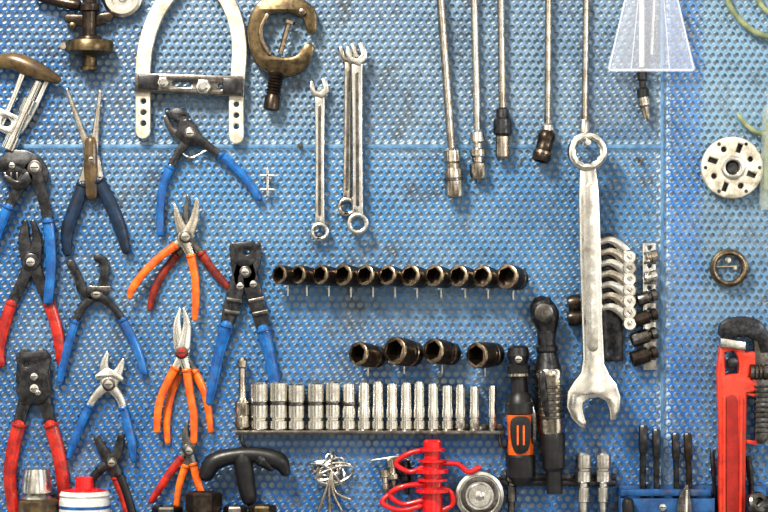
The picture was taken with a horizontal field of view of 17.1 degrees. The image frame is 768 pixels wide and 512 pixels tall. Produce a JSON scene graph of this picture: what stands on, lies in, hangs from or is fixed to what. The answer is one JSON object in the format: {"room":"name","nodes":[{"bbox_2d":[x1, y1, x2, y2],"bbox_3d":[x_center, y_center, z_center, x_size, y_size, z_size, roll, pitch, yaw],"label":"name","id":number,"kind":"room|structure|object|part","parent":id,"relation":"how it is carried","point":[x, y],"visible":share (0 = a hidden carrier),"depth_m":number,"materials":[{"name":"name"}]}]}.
{"room":"repair workshop","nodes":[
{"label":"repair workshop","id":0,"kind":"room"},
{"bbox_2d":[0,0,767,511],"bbox_3d":[0.022,0.076,3.601,3.640,2.828,0.022,0,0,0],"label":"wall","id":1,"kind":"structure","parent":0,"point":[4,6],"depth_m":3.59,"materials":[{"name":"metal"}]},
{"bbox_2d":[57,254,147,383],"bbox_3d":[-0.393,0.087,3.574,0.127,0.182,0.020,0,0,0],"label":"pliers","id":2,"kind":"object","parent":1,"relation":"hanging from","point":[91,293],"visible":1,"depth_m":3.57,"materials":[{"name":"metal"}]},
{"bbox_2d":[206,241,280,404],"bbox_3d":[-0.195,0.095,3.572,0.108,0.232,0.025,0,0,0],"label":"pliers","id":3,"kind":"object","parent":1,"relation":"hanging from","point":[245,268],"visible":1,"depth_m":3.57,"materials":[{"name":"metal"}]},
{"bbox_2d":[0,149,659,511],"bbox_3d":[-0.118,0.151,3.585,1.008,0.605,0.002,0,0,0],"label":"perforated panel","id":4,"kind":"object","parent":1,"relation":"attached to","point":[43,154],"visible":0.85,"depth_m":3.58,"materials":[{"name":"blue paint"}]},
{"bbox_2d":[0,150,56,304],"bbox_3d":[-0.502,-0.040,3.570,0.093,0.217,0.027,0,0,0],"label":"pliers","id":5,"kind":"object","parent":4,"relation":"hanging from","point":[19,169],"visible":1,"depth_m":3.56,"materials":[{"name":"metal"}]},
{"bbox_2d":[0,219,64,367],"bbox_3d":[-0.495,0.053,3.577,0.102,0.208,0.018,0,0,2],"label":"pliers","id":6,"kind":"object","parent":4,"relation":"hanging from","point":[30,252],"visible":1,"depth_m":3.57,"materials":[{"name":"metal"}]},
{"bbox_2d":[3,348,69,511],"bbox_3d":[-0.483,0.252,3.572,0.096,0.246,0.024,0,0,0],"label":"cutter","id":7,"kind":"object","parent":4,"relation":"hanging from","point":[33,373],"visible":0.98,"depth_m":3.57,"materials":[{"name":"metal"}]},
{"bbox_2d":[60,88,129,255],"bbox_3d":[-0.403,-0.117,3.572,0.098,0.235,0.024,0,0,0],"label":"pliers","id":8,"kind":"object","parent":4,"relation":"hanging from","point":[92,182],"visible":1,"depth_m":3.57,"materials":[{"name":"metal"}]},
{"bbox_2d":[66,352,136,462],"bbox_3d":[-0.394,0.211,3.574,0.099,0.154,0.020,0,0,0],"label":"pliers","id":9,"kind":"object","parent":4,"relation":"hanging from","point":[110,379],"visible":1,"depth_m":3.57,"materials":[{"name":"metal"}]},
{"bbox_2d":[90,433,135,511],"bbox_3d":[-0.379,0.307,3.574,0.069,0.120,0.020,0,0,0],"label":"cutter","id":10,"kind":"object","parent":4,"relation":"hanging from","point":[110,459],"visible":0.92,"depth_m":3.57,"materials":[{"name":"metal"}]},
{"bbox_2d":[127,198,199,320],"bbox_3d":[-0.307,0.005,3.570,0.102,0.172,0.028,0,0,0],"label":"pliers","id":11,"kind":"object","parent":4,"relation":"hanging from","point":[186,232],"visible":1,"depth_m":3.56,"materials":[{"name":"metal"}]},
{"bbox_2d":[153,308,197,443],"bbox_3d":[-0.290,0.167,3.570,0.062,0.190,0.028,0,0,0],"label":"pliers","id":12,"kind":"object","parent":4,"relation":"hanging from","point":[181,335],"visible":1,"depth_m":3.56,"materials":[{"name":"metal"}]},
{"bbox_2d":[148,421,204,505],"bbox_3d":[-0.287,0.296,3.574,0.084,0.132,0.020,0,0,0],"label":"pliers","id":13,"kind":"object","parent":4,"relation":"hanging from","point":[186,459],"visible":0.94,"depth_m":3.57,"materials":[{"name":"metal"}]},
{"bbox_2d":[147,194,228,310],"bbox_3d":[-0.273,-0.005,3.577,0.117,0.163,0.016,0,0,5],"label":"pliers","id":14,"kind":"object","parent":4,"relation":"hanging from","point":[175,256],"visible":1,"depth_m":3.58,"materials":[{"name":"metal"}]},
{"bbox_2d":[163,354,213,443],"bbox_3d":[-0.274,0.181,3.577,0.071,0.164,0.016,0,0,0],"label":"pliers","id":15,"kind":"object","parent":4,"relation":"hanging from","point":[196,375],"visible":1,"depth_m":3.58,"materials":[{"name":"plastic"}]},
{"bbox_2d":[199,447,289,505],"bbox_3d":[-0.194,0.306,3.564,0.127,0.082,0.040,0,0,0],"label":"handle","id":16,"kind":"object","parent":4,"relation":"attached to","point":[243,458],"visible":1,"depth_m":3.55,"materials":[{"name":"black plastic"}]},
{"bbox_2d":[261,168,275,196],"bbox_3d":[-0.162,-0.102,3.576,0.021,0.040,0.015,0,0,0],"label":"wall hook","id":17,"kind":"object","parent":4,"relation":"attached to","point":[267,180],"visible":1,"depth_m":3.57,"materials":[{"name":"metal"}]},
{"bbox_2d":[272,265,301,295],"bbox_3d":[-0.135,0.034,3.561,0.032,0.043,0.042,0,0,38],"label":"socket","id":18,"kind":"object","parent":4,"relation":"attached to","point":[281,274],"visible":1,"depth_m":3.55,"materials":[{"name":"brown metal"}]},
{"bbox_2d":[297,143,302,148],"bbox_3d":[-0.118,-0.154,3.577,0.008,0.008,0.014,0,0,0],"label":"wall hook","id":19,"kind":"object","parent":4,"relation":"attached to","point":[299,145],"visible":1,"depth_m":3.58,"materials":[{"name":"grey metal"}]},
{"bbox_2d":[292,265,316,295],"bbox_3d":[-0.109,0.034,3.560,0.031,0.044,0.044,0,0,35],"label":"socket","id":20,"kind":"object","parent":4,"relation":"attached to","point":[306,272],"visible":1,"depth_m":3.55,"materials":[{"name":"brown metal"}]},
{"bbox_2d":[313,265,338,296],"bbox_3d":[-0.078,0.034,3.559,0.031,0.045,0.047,0,0,33],"label":"socket","id":21,"kind":"object","parent":4,"relation":"attached to","point":[325,275],"visible":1,"depth_m":3.54,"materials":[{"name":"brown metal"}]},
{"bbox_2d":[309,452,353,511],"bbox_3d":[-0.073,0.319,3.573,0.063,0.090,0.022,0,0,0],"label":"wires","id":22,"kind":"object","parent":4,"relation":"hanging from","point":[330,482],"visible":1,"depth_m":3.56,"materials":[{"name":"metal"}]},
{"bbox_2d":[335,264,360,296],"bbox_3d":[-0.046,0.034,3.559,0.032,0.047,0.045,0,0,32],"label":"socket","id":23,"kind":"object","parent":4,"relation":"attached to","point":[346,275],"visible":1,"depth_m":3.55,"materials":[{"name":"brown metal"}]},
{"bbox_2d":[349,342,385,375],"bbox_3d":[-0.023,0.143,3.555,0.036,0.049,0.052,0,0,34],"label":"socket","id":24,"kind":"object","parent":4,"relation":"attached to","point":[363,354],"visible":1,"depth_m":3.54,"materials":[{"name":"brown metal"}]},
{"bbox_2d":[357,265,383,296],"bbox_3d":[-0.016,0.035,3.559,0.030,0.046,0.047,0,0,29],"label":"socket","id":25,"kind":"object","parent":4,"relation":"attached to","point":[368,275],"visible":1,"depth_m":3.54,"materials":[{"name":"brown metal"}]},
{"bbox_2d":[235,381,506,448],"bbox_3d":[-0.018,0.222,3.570,0.379,0.094,0.028,0,0,0],"label":"socket rail","id":26,"kind":"object","parent":4,"relation":"attached to","point":[483,430],"depth_m":3.56,"materials":[{"name":"silver metal"}]},
{"bbox_2d":[235,357,249,428],"bbox_3d":[-0.197,0.191,3.569,0.021,0.099,0.021,0,0,0],"label":"adapter","id":27,"kind":"object","parent":26,"relation":"on","point":[242,405],"visible":1,"depth_m":3.56,"materials":[{"name":"metal"}]},
{"bbox_3d":[-0.174,0.209,3.569,0.026,0.066,0.026,0,0,0],"label":"deep socket","id":28,"kind":"part","parent":26,"relation":"part of","materials":[{"name":"silver metal"}]},
{"bbox_3d":[-0.147,0.209,3.569,0.026,0.067,0.026,0,0,0],"label":"deep socket","id":29,"kind":"part","parent":26,"relation":"part of","materials":[{"name":"silver metal"}]},
{"bbox_3d":[-0.122,0.210,3.569,0.025,0.064,0.025,0,0,0],"label":"deep socket","id":30,"kind":"part","parent":26,"relation":"part of","materials":[{"name":"silver metal"}]},
{"bbox_3d":[-0.095,0.209,3.569,0.025,0.066,0.025,0,0,0],"label":"deep socket","id":31,"kind":"part","parent":26,"relation":"part of","materials":[{"name":"silver metal"}]},
{"bbox_3d":[-0.071,0.209,3.569,0.022,0.067,0.022,0,0,0],"label":"deep socket","id":32,"kind":"part","parent":26,"relation":"part of","materials":[{"name":"silver metal"}]},
{"bbox_3d":[-0.049,0.210,3.569,0.020,0.064,0.020,0,0,0],"label":"deep socket","id":33,"kind":"part","parent":26,"relation":"part of","materials":[{"name":"silver metal"}]},
{"bbox_3d":[-0.028,0.209,3.569,0.018,0.066,0.018,0,0,0],"label":"deep socket","id":34,"kind":"part","parent":26,"relation":"part of","materials":[{"name":"silver metal"}]},
{"bbox_3d":[-0.018,0.252,3.570,0.379,0.034,0.028,0,0,0],"label":"rail","id":35,"kind":"part","parent":26,"relation":"part of","materials":[{"name":"metal"}]},
{"bbox_3d":[-0.008,0.209,3.569,0.017,0.067,0.017,0,0,0],"label":"deep socket","id":36,"kind":"part","parent":26,"relation":"part of","materials":[{"name":"silver metal"}]},
{"bbox_3d":[0.011,0.210,3.569,0.017,0.064,0.017,0,0,0],"label":"deep socket","id":37,"kind":"part","parent":26,"relation":"part of","materials":[{"name":"silver metal"}]},
{"bbox_3d":[0.031,0.209,3.569,0.017,0.066,0.017,0,0,0],"label":"deep socket","id":38,"kind":"part","parent":26,"relation":"part of","materials":[{"name":"silver metal"}]},
{"bbox_3d":[0.049,0.209,3.569,0.016,0.067,0.016,0,0,0],"label":"deep socket","id":39,"kind":"part","parent":26,"relation":"part of","materials":[{"name":"silver metal"}]},
{"bbox_3d":[0.069,0.210,3.569,0.016,0.064,0.016,0,0,0],"label":"deep socket","id":40,"kind":"part","parent":26,"relation":"part of","materials":[{"name":"silver metal"}]},
{"bbox_3d":[0.088,0.211,3.569,0.016,0.062,0.016,0,0,0],"label":"deep socket","id":41,"kind":"part","parent":26,"relation":"part of","materials":[{"name":"silver metal"}]},
{"bbox_3d":[0.106,0.211,3.569,0.015,0.063,0.015,0,0,0],"label":"deep socket","id":42,"kind":"part","parent":26,"relation":"part of","materials":[{"name":"silver metal"}]},
{"bbox_3d":[0.126,0.212,3.569,0.015,0.060,0.015,0,0,0],"label":"deep socket","id":43,"kind":"part","parent":26,"relation":"part of","materials":[{"name":"silver metal"}]},
{"bbox_3d":[0.151,0.211,3.569,0.013,0.062,0.013,0,0,0],"label":"deep socket","id":44,"kind":"part","parent":26,"relation":"part of","materials":[{"name":"silver metal"}]},
{"bbox_2d":[379,468,389,502],"bbox_3d":[0.001,0.320,3.575,0.016,0.048,0.018,0,0,0],"label":"bit","id":45,"kind":"object","parent":4,"relation":"hanging from","point":[385,486],"visible":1,"depth_m":3.57,"materials":[{"name":"metal"}]},
{"bbox_2d":[370,454,410,460],"bbox_3d":[0.009,0.282,3.577,0.057,0.010,0.013,0,0,0],"label":"wire hook","id":46,"kind":"object","parent":4,"relation":"attached to","point":[397,455],"visible":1,"depth_m":3.57,"materials":[{"name":"metal"}]},
{"bbox_2d":[379,265,403,296],"bbox_3d":[0.015,0.035,3.558,0.029,0.045,0.049,0,0,28],"label":"socket","id":47,"kind":"object","parent":4,"relation":"attached to","point":[389,275],"visible":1,"depth_m":3.54,"materials":[{"name":"brown metal"}]},
{"bbox_2d":[385,458,399,487],"bbox_3d":[0.012,0.306,3.574,0.021,0.048,0.021,0,0,0],"label":"bit","id":48,"kind":"object","parent":4,"relation":"hanging from","point":[394,475],"visible":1,"depth_m":3.57,"materials":[{"name":"metal"}]},
{"bbox_2d":[384,337,423,373],"bbox_3d":[0.028,0.138,3.554,0.040,0.053,0.052,0,0,36],"label":"socket","id":49,"kind":"object","parent":4,"relation":"attached to","point":[399,351],"visible":1,"depth_m":3.54,"materials":[{"name":"brown metal"}]},
{"bbox_2d":[399,460,410,494],"bbox_3d":[0.029,0.309,3.574,0.018,0.048,0.020,0,0,0],"label":"bit","id":50,"kind":"object","parent":4,"relation":"hanging from","point":[405,478],"visible":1,"depth_m":3.57,"materials":[{"name":"metal"}]},
{"bbox_2d":[401,265,427,297],"bbox_3d":[0.046,0.035,3.559,0.031,0.047,0.046,0,0,31],"label":"socket","id":51,"kind":"object","parent":4,"relation":"attached to","point":[413,276],"visible":1,"depth_m":3.55,"materials":[{"name":"brown metal"}]},
{"bbox_2d":[379,439,480,511],"bbox_3d":[0.064,0.319,3.557,0.142,0.129,0.054,0,0,0],"label":"coiled hose","id":52,"kind":"object","parent":4,"relation":"hanging from","point":[432,491],"visible":1,"depth_m":3.55,"materials":[{"name":"plastic"}]},
{"bbox_2d":[425,265,451,297],"bbox_3d":[0.080,0.035,3.558,0.031,0.047,0.048,0,0,30],"label":"socket","id":53,"kind":"object","parent":4,"relation":"attached to","point":[437,276],"visible":1,"depth_m":3.54,"materials":[{"name":"brown metal"}]},
{"bbox_2d":[423,338,460,372],"bbox_3d":[0.081,0.139,3.555,0.037,0.050,0.052,0,0,34],"label":"socket","id":54,"kind":"object","parent":4,"relation":"attached to","point":[442,352],"visible":1,"depth_m":3.54,"materials":[{"name":"brown metal"}]},
{"bbox_2d":[449,265,475,298],"bbox_3d":[0.113,0.036,3.558,0.031,0.047,0.049,0,0,30],"label":"socket","id":55,"kind":"object","parent":4,"relation":"attached to","point":[460,276],"visible":1,"depth_m":3.54,"materials":[{"name":"brown metal"}]},
{"bbox_2d":[455,470,504,511],"bbox_3d":[0.133,0.346,3.568,0.070,0.097,0.032,0,0,0],"label":"round gauge","id":56,"kind":"object","parent":4,"relation":"hanging from","point":[480,491],"visible":1,"depth_m":3.56,"materials":[{"name":"metal"}]},
{"bbox_2d":[466,342,504,376],"bbox_3d":[0.141,0.144,3.555,0.038,0.049,0.051,0,0,34],"label":"socket","id":57,"kind":"object","parent":4,"relation":"attached to","point":[484,355],"visible":1,"depth_m":3.54,"materials":[{"name":"brown metal"}]},
{"bbox_2d":[473,265,498,298],"bbox_3d":[0.145,0.036,3.559,0.031,0.047,0.046,0,0,31],"label":"socket","id":58,"kind":"object","parent":4,"relation":"attached to","point":[484,276],"visible":1,"depth_m":3.55,"materials":[{"name":"brown metal"}]},
{"bbox_2d":[505,453,515,511],"bbox_3d":[0.178,0.351,3.573,0.017,0.154,0.022,0,0,0],"label":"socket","id":59,"kind":"object","parent":4,"relation":"hanging from","point":[511,489],"visible":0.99,"depth_m":3.56,"materials":[{"name":"metal"}]},
{"bbox_2d":[496,264,527,299],"bbox_3d":[0.180,0.036,3.558,0.035,0.050,0.048,0,0,30],"label":"socket","id":60,"kind":"object","parent":4,"relation":"attached to","point":[509,277],"visible":1,"depth_m":3.55,"materials":[{"name":"brown metal"}]},
{"bbox_2d":[505,345,536,484],"bbox_3d":[0.190,0.221,3.560,0.043,0.194,0.048,0,0,0],"label":"ratchet","id":61,"kind":"object","parent":4,"relation":"hanging from","point":[520,411],"visible":1,"depth_m":3.54,"materials":[{"name":"black plastic"}]},
{"bbox_2d":[530,295,564,494],"bbox_3d":[0.226,0.193,3.554,0.051,0.276,0.046,0,0,-44],"label":"air ratchet","id":62,"kind":"object","parent":4,"relation":"hanging from","point":[548,372],"visible":1,"depth_m":3.54,"materials":[{"name":"metal"}]},
{"bbox_2d":[500,474,615,485],"bbox_3d":[0.244,0.314,3.580,0.162,0.017,0.007,0,0,0],"label":"rack","id":63,"kind":"object","parent":4,"relation":"attached to","point":[540,479],"depth_m":3.58,"materials":[{"name":"black metal"}]},
{"bbox_2d":[575,453,590,511],"bbox_3d":[0.277,0.351,3.567,0.022,0.154,0.034,0,0,0],"label":"socket","id":64,"kind":"object","parent":4,"relation":"hanging from","point":[582,460],"visible":1,"depth_m":3.55,"materials":[{"name":"metal"}]},
{"bbox_2d":[567,234,636,360],"bbox_3d":[0.304,0.058,3.570,0.097,0.178,0.028,0,0,0],"label":"wrench set","id":65,"kind":"object","parent":4,"relation":"attached to","point":[619,290],"visible":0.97,"depth_m":3.56,"materials":[{"name":"metal"}]},
{"bbox_2d":[596,453,610,511],"bbox_3d":[0.305,0.351,3.567,0.021,0.154,0.033,0,0,0],"label":"socket","id":66,"kind":"object","parent":4,"relation":"hanging from","point":[603,460],"visible":1,"depth_m":3.55,"materials":[{"name":"metal"}]},
{"bbox_2d":[637,157,642,162],"bbox_3d":[0.358,-0.134,3.577,0.008,0.008,0.014,0,0,0],"label":"wall hook","id":67,"kind":"object","parent":4,"relation":"attached to","point":[639,159],"visible":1,"depth_m":3.58,"materials":[{"name":"grey metal"}]},
{"bbox_2d":[629,243,658,369],"bbox_3d":[0.362,0.071,3.569,0.042,0.178,0.028,0,0,-12],"label":"rail","id":68,"kind":"object","parent":4,"relation":"attached to","point":[646,356],"visible":1,"depth_m":3.56,"materials":[{"name":"metal"}]},
{"bbox_3d":[-0.328,0.437,3.535,0.532,0.022,0.098,0,0,0],"label":"wall shelf","id":69,"kind":"object","parent":4,"relation":"attached to","visible":0},
{"bbox_2d":[18,467,58,511],"bbox_3d":[-0.479,0.365,3.550,0.056,0.142,0.056,0,0,0],"label":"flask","id":70,"kind":"object","parent":69,"relation":"on","point":[36,483],"visible":1,"depth_m":3.53,"materials":[{"name":"metal"}]},
{"bbox_2d":[59,476,109,511],"bbox_3d":[-0.414,0.371,3.542,0.071,0.131,0.071,0,0,0],"label":"spray can","id":71,"kind":"object","parent":69,"relation":"on","point":[84,497],"visible":1,"depth_m":3.52,"materials":[{"name":"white plastic"}]},
{"bbox_2d":[152,505,181,511],"bbox_3d":[-0.300,0.391,3.539,0.042,0.091,0.038,0,0,0],"label":"nut","id":72,"kind":"object","parent":69,"relation":"on","point":[160,508],"visible":1,"depth_m":3.53,"materials":[{"name":"silver metal"}]},
{"bbox_2d":[186,491,221,511],"bbox_3d":[-0.249,0.381,3.539,0.050,0.110,0.045,0,0,0],"label":"nut","id":73,"kind":"object","parent":69,"relation":"on","point":[196,501],"visible":1,"depth_m":3.52,"materials":[{"name":"brown metal"}]},
{"bbox_2d":[223,505,246,511],"bbox_3d":[-0.206,0.391,3.539,0.034,0.091,0.030,0,0,0],"label":"nut","id":74,"kind":"object","parent":69,"relation":"on","point":[231,508],"visible":1,"depth_m":3.53,"materials":[{"name":"silver metal"}]},
{"bbox_2d":[248,504,276,511],"bbox_3d":[-0.168,0.391,3.539,0.039,0.092,0.035,0,0,0],"label":"nut","id":75,"kind":"object","parent":69,"relation":"on","point":[256,507],"visible":1,"depth_m":3.53,"materials":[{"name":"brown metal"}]},
{"bbox_3d":[-0.272,-0.137,3.577,0.008,0.008,0.014,0,0,0],"label":"wall hook","id":76,"kind":"object","parent":4,"relation":"attached to","visible":0},
{"bbox_2d":[156,108,261,236],"bbox_3d":[-0.244,-0.117,3.574,0.149,0.180,0.020,0,0,0],"label":"pliers","id":77,"kind":"object","parent":76,"relation":"hanging from","point":[188,133],"visible":1,"depth_m":3.57,"materials":[{"name":"metal"}]},
{"bbox_2d":[0,144,660,148],"bbox_3d":[-0.116,-0.153,3.584,1.011,0.006,0.001,0,0,0],"label":"trim","id":78,"kind":"structure","parent":1,"relation":"attached to","point":[21,146],"depth_m":3.58,"materials":[{"name":"paint"}]},
{"bbox_2d":[0,0,659,142],"bbox_3d":[-0.118,-0.300,3.585,1.008,0.284,0.002,0,0,0],"label":"perforated panel","id":79,"kind":"object","parent":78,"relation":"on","point":[4,1],"visible":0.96,"depth_m":3.58,"materials":[{"name":"blue paint"}]},
{"bbox_2d":[0,52,60,151],"bbox_3d":[-0.500,-0.214,3.568,0.101,0.140,0.031,0,0,0],"label":"lever riveter","id":80,"kind":"object","parent":79,"relation":"hanging from","point":[24,65],"visible":1,"depth_m":3.56,"materials":[{"name":"silver metal"}]},
{"bbox_2d":[36,0,113,71],"bbox_3d":[-0.433,-0.321,3.564,0.114,0.130,0.069,0,0,0],"label":"clamp","id":81,"kind":"object","parent":79,"relation":"hanging from","point":[88,45],"visible":1,"depth_m":3.56,"materials":[{"name":"brown metal"}]},
{"bbox_2d":[102,0,142,17],"bbox_3d":[-0.365,-0.361,3.574,0.056,0.056,0.018,0,0,0],"label":"wheel","id":82,"kind":"object","parent":79,"relation":"hanging from","point":[118,8],"visible":1,"depth_m":3.57,"materials":[{"name":"metal"}]},
{"bbox_2d":[134,0,246,143],"bbox_3d":[-0.269,-0.277,3.564,0.156,0.241,0.040,0,0,0],"label":"frame","id":83,"kind":"object","parent":79,"relation":"hanging from","point":[146,82],"visible":1,"depth_m":3.57,"materials":[{"name":"beige paint"}]},
{"bbox_2d":[247,0,317,111],"bbox_3d":[-0.142,-0.282,3.567,0.098,0.162,0.029,0,0,6],"label":"g-clamp","id":84,"kind":"object","parent":79,"relation":"hanging from","point":[278,68],"visible":1,"depth_m":3.56,"materials":[{"name":"brown metal"}]},
{"bbox_2d":[309,78,328,240],"bbox_3d":[-0.090,-0.135,3.575,0.028,0.228,0.019,0,0,0],"label":"wrench","id":85,"kind":"object","parent":79,"relation":"hanging from","point":[320,94],"visible":1,"depth_m":3.57,"materials":[{"name":"metal"}]},
{"bbox_2d":[337,43,357,215],"bbox_3d":[-0.051,-0.176,3.578,0.029,0.242,0.013,0,0,0],"label":"wrench","id":86,"kind":"object","parent":79,"relation":"hanging from","point":[347,158],"visible":1,"depth_m":3.57,"materials":[{"name":"metal"}]},
{"bbox_2d":[345,43,368,234],"bbox_3d":[-0.038,-0.163,3.570,0.033,0.268,0.028,0,0,0],"label":"wrench","id":87,"kind":"object","parent":79,"relation":"hanging from","point":[356,63],"visible":1,"depth_m":3.56,"materials":[{"name":"metal"}]},
{"bbox_2d":[436,0,463,196],"bbox_3d":[0.092,-0.241,3.571,0.040,0.319,0.028,0,0,22],"label":"bar","id":88,"kind":"object","parent":79,"relation":"hanging from","point":[453,174],"visible":1,"depth_m":3.56,"materials":[{"name":"metal"}]},
{"bbox_2d":[470,0,486,178],"bbox_3d":[0.132,-0.254,3.572,0.024,0.293,0.024,0,0,0],"label":"bar","id":89,"kind":"object","parent":79,"relation":"hanging from","point":[478,167],"visible":1,"depth_m":3.57,"materials":[{"name":"metal"}]},
{"bbox_2d":[493,0,511,158],"bbox_3d":[0.166,-0.268,3.571,0.027,0.265,0.027,0,0,0],"label":"bar","id":90,"kind":"object","parent":79,"relation":"hanging from","point":[502,124],"visible":1,"depth_m":3.57,"materials":[{"name":"metal"}]},
{"bbox_2d":[532,129,554,163],"bbox_3d":[0.223,-0.153,3.567,0.034,0.048,0.027,0,0,-33],"label":"socket","id":91,"kind":"object","parent":79,"relation":"hanging from","point":[542,153],"visible":1,"depth_m":3.56,"materials":[{"name":"metal"}]},
{"bbox_2d":[541,0,553,131],"bbox_3d":[0.228,-0.287,3.573,0.018,0.227,0.022,0,0,0],"label":"bar","id":92,"kind":"object","parent":79,"relation":"hanging from","point":[547,125],"visible":1,"depth_m":3.57,"materials":[{"name":"metal"}]},
{"bbox_2d":[579,0,589,133],"bbox_3d":[0.280,-0.284,3.575,0.016,0.232,0.017,0,0,0],"label":"bar","id":93,"kind":"object","parent":79,"relation":"hanging from","point":[584,124],"visible":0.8,"depth_m":3.57,"materials":[{"name":"metal"}]},
{"bbox_2d":[566,132,620,427],"bbox_3d":[0.289,0.033,3.544,0.067,0.410,0.058,0,0,39],"label":"wrench","id":94,"kind":"object","parent":79,"relation":"hanging from","point":[594,380],"visible":1,"depth_m":3.54,"materials":[{"name":"silver metal"}]},
{"bbox_2d":[637,0,655,119],"bbox_3d":[0.366,-0.295,3.572,0.028,0.210,0.020,0,0,23],"label":"screwdriver","id":95,"kind":"object","parent":79,"relation":"hanging from","point":[643,99],"visible":1,"depth_m":3.57,"materials":[{"name":"silver metal"}]},
{"bbox_2d":[660,0,663,484],"bbox_3d":[0.389,0.006,3.584,0.004,0.896,0.001,0,0,0],"label":"trim","id":96,"kind":"structure","parent":1,"relation":"attached to","point":[661,1],"depth_m":3.58,"materials":[{"name":"paint"}]},
{"bbox_2d":[664,0,767,495],"bbox_3d":[0.515,0.005,3.585,0.246,0.896,0.002,0,0,0],"label":"perforated panel","id":97,"kind":"object","parent":1,"relation":"attached to","point":[691,1],"visible":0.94,"depth_m":3.58,"materials":[{"name":"blue paint"}]},
{"bbox_2d":[618,485,766,511],"bbox_3d":[0.431,0.359,3.565,0.207,0.077,0.036,0,0,0],"label":"bracket","id":98,"kind":"object","parent":97,"relation":"attached to","point":[702,500],"visible":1,"depth_m":3.55,"materials":[{"name":"blue paint"}]},
{"bbox_2d":[639,425,647,497],"bbox_3d":[0.361,0.312,3.572,0.013,0.154,0.023,0,0,0],"label":"chisel","id":99,"kind":"object","parent":98,"relation":"in","point":[643,429],"visible":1,"depth_m":3.56,"materials":[{"name":"metal"}]},
{"bbox_2d":[652,429,660,497],"bbox_3d":[0.380,0.318,3.573,0.012,0.154,0.023,0,0,0],"label":"chisel","id":100,"kind":"object","parent":98,"relation":"in","point":[656,433],"visible":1,"depth_m":3.56,"materials":[{"name":"metal"}]},
{"bbox_2d":[671,433,679,497],"bbox_3d":[0.406,0.323,3.573,0.012,0.154,0.022,0,0,0],"label":"chisel","id":101,"kind":"object","parent":98,"relation":"in","point":[675,438],"visible":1,"depth_m":3.56,"materials":[{"name":"metal"}]},
{"bbox_2d":[676,484,691,511],"bbox_3d":[0.416,0.349,3.561,0.024,0.065,0.046,0,0,0],"label":"scriber","id":102,"kind":"object","parent":98,"relation":"in","point":[684,500],"visible":1,"depth_m":3.54,"materials":[{"name":"metal"}]},
{"bbox_2d":[683,433,692,497],"bbox_3d":[0.424,0.323,3.573,0.013,0.154,0.023,0,0,0],"label":"chisel","id":103,"kind":"object","parent":98,"relation":"in","point":[687,437],"visible":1,"depth_m":3.56,"materials":[{"name":"metal"}]},
{"bbox_2d":[709,451,717,510],"bbox_3d":[0.460,0.348,3.576,0.011,0.154,0.016,0,0,0],"label":"chisel","id":104,"kind":"object","parent":98,"relation":"in","point":[712,469],"visible":1,"depth_m":3.57,"materials":[{"name":"metal"}]},
{"bbox_2d":[746,455,753,493],"bbox_3d":[0.512,0.355,3.575,0.016,0.154,0.017,0,0,0],"label":"chisel","id":105,"kind":"object","parent":98,"relation":"in","point":[749,468],"visible":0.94,"depth_m":3.57,"materials":[{"name":"metal"}]},
{"bbox_2d":[709,249,747,286],"bbox_3d":[0.482,0.017,3.575,0.053,0.053,0.018,0,0,0],"label":"ring","id":106,"kind":"object","parent":97,"relation":"hanging from","point":[744,264],"visible":1,"depth_m":3.57,"materials":[{"name":"brown metal"}]},
{"bbox_2d":[701,137,762,198],"bbox_3d":[0.486,-0.123,3.574,0.087,0.087,0.020,0,0,0],"label":"disc","id":107,"kind":"object","parent":97,"relation":"hanging from","point":[731,167],"visible":1,"depth_m":3.57,"materials":[{"name":"beige paint"}]},
{"bbox_2d":[716,316,767,511],"bbox_3d":[0.500,0.255,3.563,0.076,0.342,0.042,0,0,0],"label":"wrench","id":108,"kind":"object","parent":97,"relation":"hanging from","point":[751,377],"visible":1,"depth_m":3.55,"materials":[{"name":"metal"}]},
{"bbox_2d":[724,0,767,136],"bbox_3d":[0.527,-0.278,3.573,0.117,0.226,0.021,0,0,0],"label":"air hose","id":109,"kind":"object","parent":97,"relation":"hanging from","point":[748,27],"visible":1,"depth_m":3.57,"materials":[{"name":"rubber"}]},
{"bbox_2d":[746,491,767,511],"bbox_3d":[0.509,0.360,3.546,0.052,0.070,0.065,0,0,-27],"label":"cutter","id":110,"kind":"object","parent":97,"relation":"hanging from","point":[757,501],"visible":1,"depth_m":3.52,"materials":[{"name":"metal"}]},
{"bbox_2d":[763,119,767,189],"bbox_3d":[0.536,-0.169,3.571,0.026,0.210,0.025,0,0,0],"label":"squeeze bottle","id":111,"kind":"object","parent":97,"relation":"hanging from","point":[765,186],"visible":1,"depth_m":3.56,"materials":[{"name":"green plastic"}]}
]}

